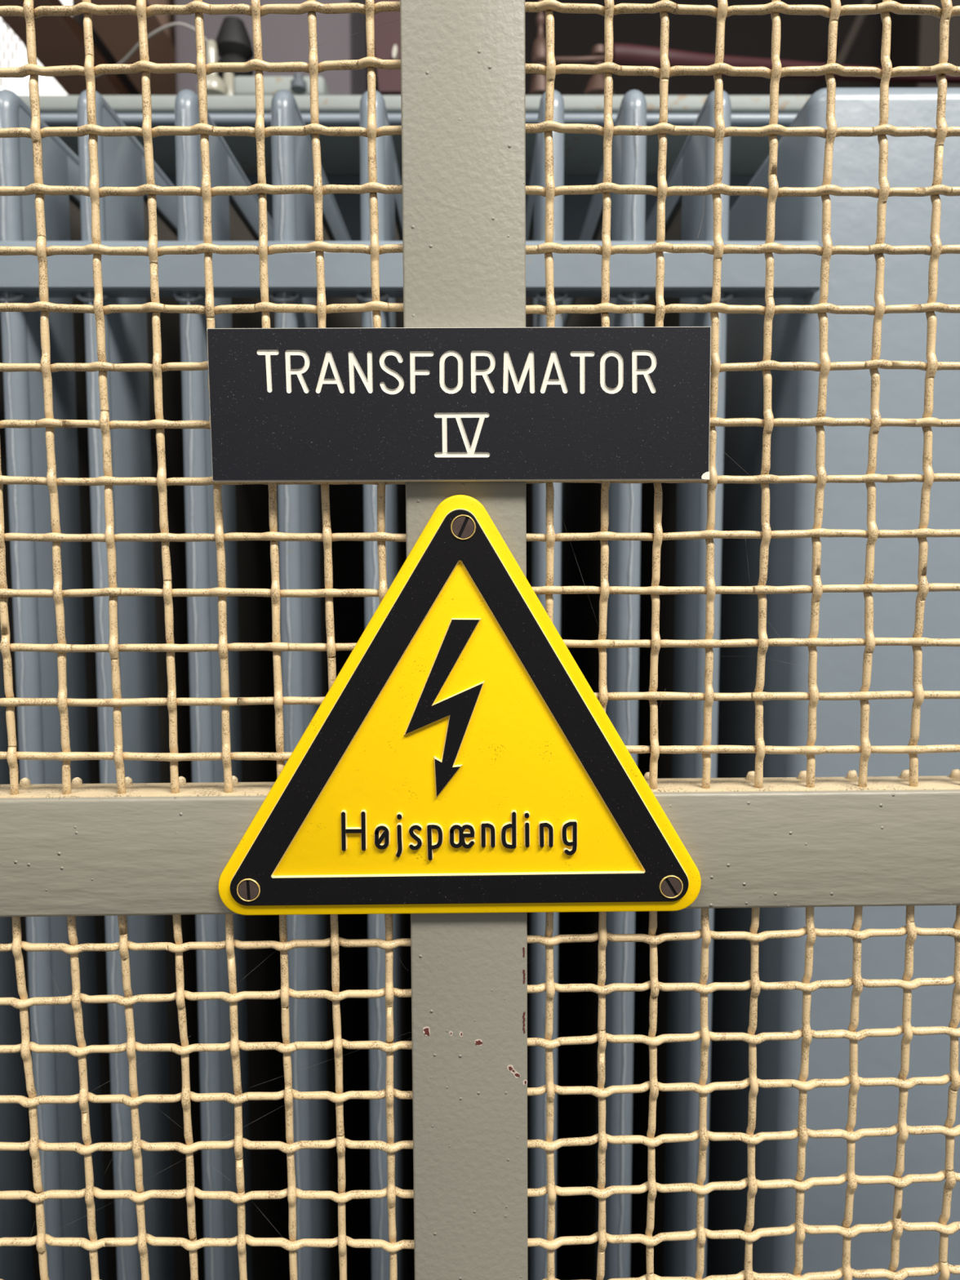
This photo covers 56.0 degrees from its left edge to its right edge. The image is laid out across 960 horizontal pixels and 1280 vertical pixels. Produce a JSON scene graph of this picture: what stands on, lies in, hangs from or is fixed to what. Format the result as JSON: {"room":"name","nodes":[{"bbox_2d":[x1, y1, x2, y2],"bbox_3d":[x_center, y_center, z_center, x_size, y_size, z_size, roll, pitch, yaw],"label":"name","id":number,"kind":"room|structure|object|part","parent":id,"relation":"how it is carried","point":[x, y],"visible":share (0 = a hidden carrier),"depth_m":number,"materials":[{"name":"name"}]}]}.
{"room":"electrical room","nodes":[
{"label":"electrical room","id":0,"kind":"room"},
{"bbox_2d":[71,0,882,95],"bbox_3d":[0.000,-0.481,2.531,6.000,3.450,0.100,0,5,0],"label":"wall","id":1,"kind":"structure","parent":0,"point":[803,37],"depth_m":2.39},
{"bbox_2d":[0,0,71,95],"bbox_3d":[-1.411,-1.615,2.363,0.677,0.355,0.032,0,5,0],"label":"window","id":2,"kind":"structure","parent":1,"relation":"in","point":[13,53],"depth_m":2.38,"materials":[{"name":"white"}]},
{"bbox_2d":[0,0,130,95],"bbox_3d":[-0.985,-1.370,1.802,0.133,0.040,1.194,0,5,0],"label":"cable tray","id":3,"kind":"object","parent":1,"relation":"attached to","point":[60,40],"visible":0.44,"depth_m":2.09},
{"bbox_3d":[-0.922,-1.369,1.802,0.004,0.030,1.190,0,5,0],"label":"rail","id":4,"kind":"part","parent":3,"relation":"part of","materials":[{"name":"metal"}]},
{"bbox_2d":[58,0,130,95],"bbox_3d":[-0.985,-1.387,1.801,0.130,0.005,1.190,0,5,0],"label":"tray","id":5,"kind":"object","parent":3,"relation":"on","point":[71,19],"depth_m":2.17,"materials":[{"name":"brown metal"}]},
{"bbox_2d":[73,0,176,95],"bbox_3d":[-0.786,-1.500,1.792,0.156,0.300,1.190,0,5,0],"label":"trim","id":6,"kind":"structure","parent":1,"relation":"attached to","point":[119,33],"depth_m":2.07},
{"bbox_2d":[173,0,366,95],"bbox_3d":[-0.482,-0.406,2.224,0.392,3.350,0.300,0,5,0],"label":"wall","id":7,"kind":"structure","parent":1,"relation":"attached to","point":[285,37],"depth_m":2.00,"materials":[{"name":"grey paint"}]},
{"bbox_2d":[888,0,959,87],"bbox_3d":[1.158,-0.418,2.374,0.182,3.350,0.200,0,5,0],"label":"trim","id":8,"kind":"structure","parent":1,"relation":"attached to","point":[914,38],"depth_m":2.20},
{"bbox_2d":[835,0,874,64],"bbox_3d":[0.912,-1.487,2.187,0.125,0.236,0.024,0,5,0],"label":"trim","id":9,"kind":"structure","parent":0,"point":[859,20],"depth_m":2.18,"materials":[{"name":"grey metal"}]},
{"bbox_3d":[0.000,1.401,1.279,6.000,0.100,4.700,0,5,0],"label":"floor","id":10,"kind":"structure","parent":0,"visible":0},
{"bbox_2d":[0,0,959,1279],"bbox_3d":[-0.135,0.274,1.132,1.531,2.172,1.028,0,5,0],"label":"transformer","id":11,"kind":"object","parent":10,"relation":"on","point":[578,158],"visible":0.62,"depth_m":0.64,"materials":[{"name":"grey metal"}]},
{"bbox_2d":[96,22,208,76],"bbox_3d":[-0.429,-0.738,1.134,0.218,0.025,0.026,2,5,27],"label":"cable","id":12,"kind":"object","parent":11,"relation":"on","point":[168,25],"visible":0.62,"depth_m":1.10,"materials":[{"name":"grey plastic"}]},
{"bbox_3d":[-0.140,0.365,1.434,1.520,1.941,0.440,0,5,0],"label":"tank","id":13,"kind":"part","parent":11,"relation":"part of","materials":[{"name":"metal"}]},
{"bbox_3d":[0.114,-0.694,1.077,0.102,0.010,0.007,0,5,0],"label":"connecting rod","id":14,"kind":"part","parent":11,"relation":"part of","materials":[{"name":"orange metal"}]},
{"bbox_2d":[613,43,959,84],"bbox_3d":[0.440,-0.727,1.159,0.596,0.081,0.048,-2,5,-18],"label":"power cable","id":15,"kind":"object","parent":11,"relation":"on","point":[624,54],"visible":0.48,"depth_m":1.09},
{"bbox_3d":[0.421,0.327,0.859,0.420,1.409,0.460,0,5,0],"label":"panel","id":16,"kind":"part","parent":11,"relation":"part of","materials":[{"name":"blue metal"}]},
{"bbox_2d":[0,0,959,1279],"bbox_3d":[0.000,0.338,0.352,0.720,2.130,0.024,0,5,0],"label":"mesh fence","id":17,"kind":"object","parent":10,"relation":"on","point":[125,847],"visible":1,"depth_m":0.32,"materials":[{"name":"beige metal"}]},
{"bbox_2d":[4,20,792,1249],"bbox_3d":[-0.034,0.010,0.322,0.294,0.440,0.002,0,5,0],"label":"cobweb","id":18,"kind":"object","parent":17,"relation":"attached to","point":[395,20],"visible":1,"depth_m":0.33,"materials":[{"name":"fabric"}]},
{"bbox_2d":[206,326,711,482],"bbox_3d":[-0.007,-0.079,0.304,0.169,0.051,0.004,0,5,0],"label":"name plate","id":19,"kind":"object","parent":17,"relation":"attached to","point":[618,403],"visible":1,"depth_m":0.30,"materials":[{"name":"black laminate"}]},
{"bbox_2d":[217,494,701,915],"bbox_3d":[-0.007,0.024,0.312,0.170,0.147,0.005,0,5,0],"label":"warning sign","id":20,"kind":"object","parent":17,"relation":"attached to","point":[460,758],"visible":1,"depth_m":0.31,"materials":[{"name":"yellow plastic"}]},
{"bbox_3d":[-0.002,0.338,0.353,0.054,2.130,0.024,0,5,0],"label":"upright post","id":21,"kind":"part","parent":17,"relation":"part of","materials":[{"name":"grey metal"}]},
{"bbox_2d":[697,195,704,239],"bbox_3d":[0.077,-0.150,0.315,0.002,0.015,0.013,1,5,13],"label":"loose hair","id":22,"kind":"object","parent":17,"relation":"hanging from","point":[704,195],"visible":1,"depth_m":0.32,"materials":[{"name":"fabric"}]}
]}

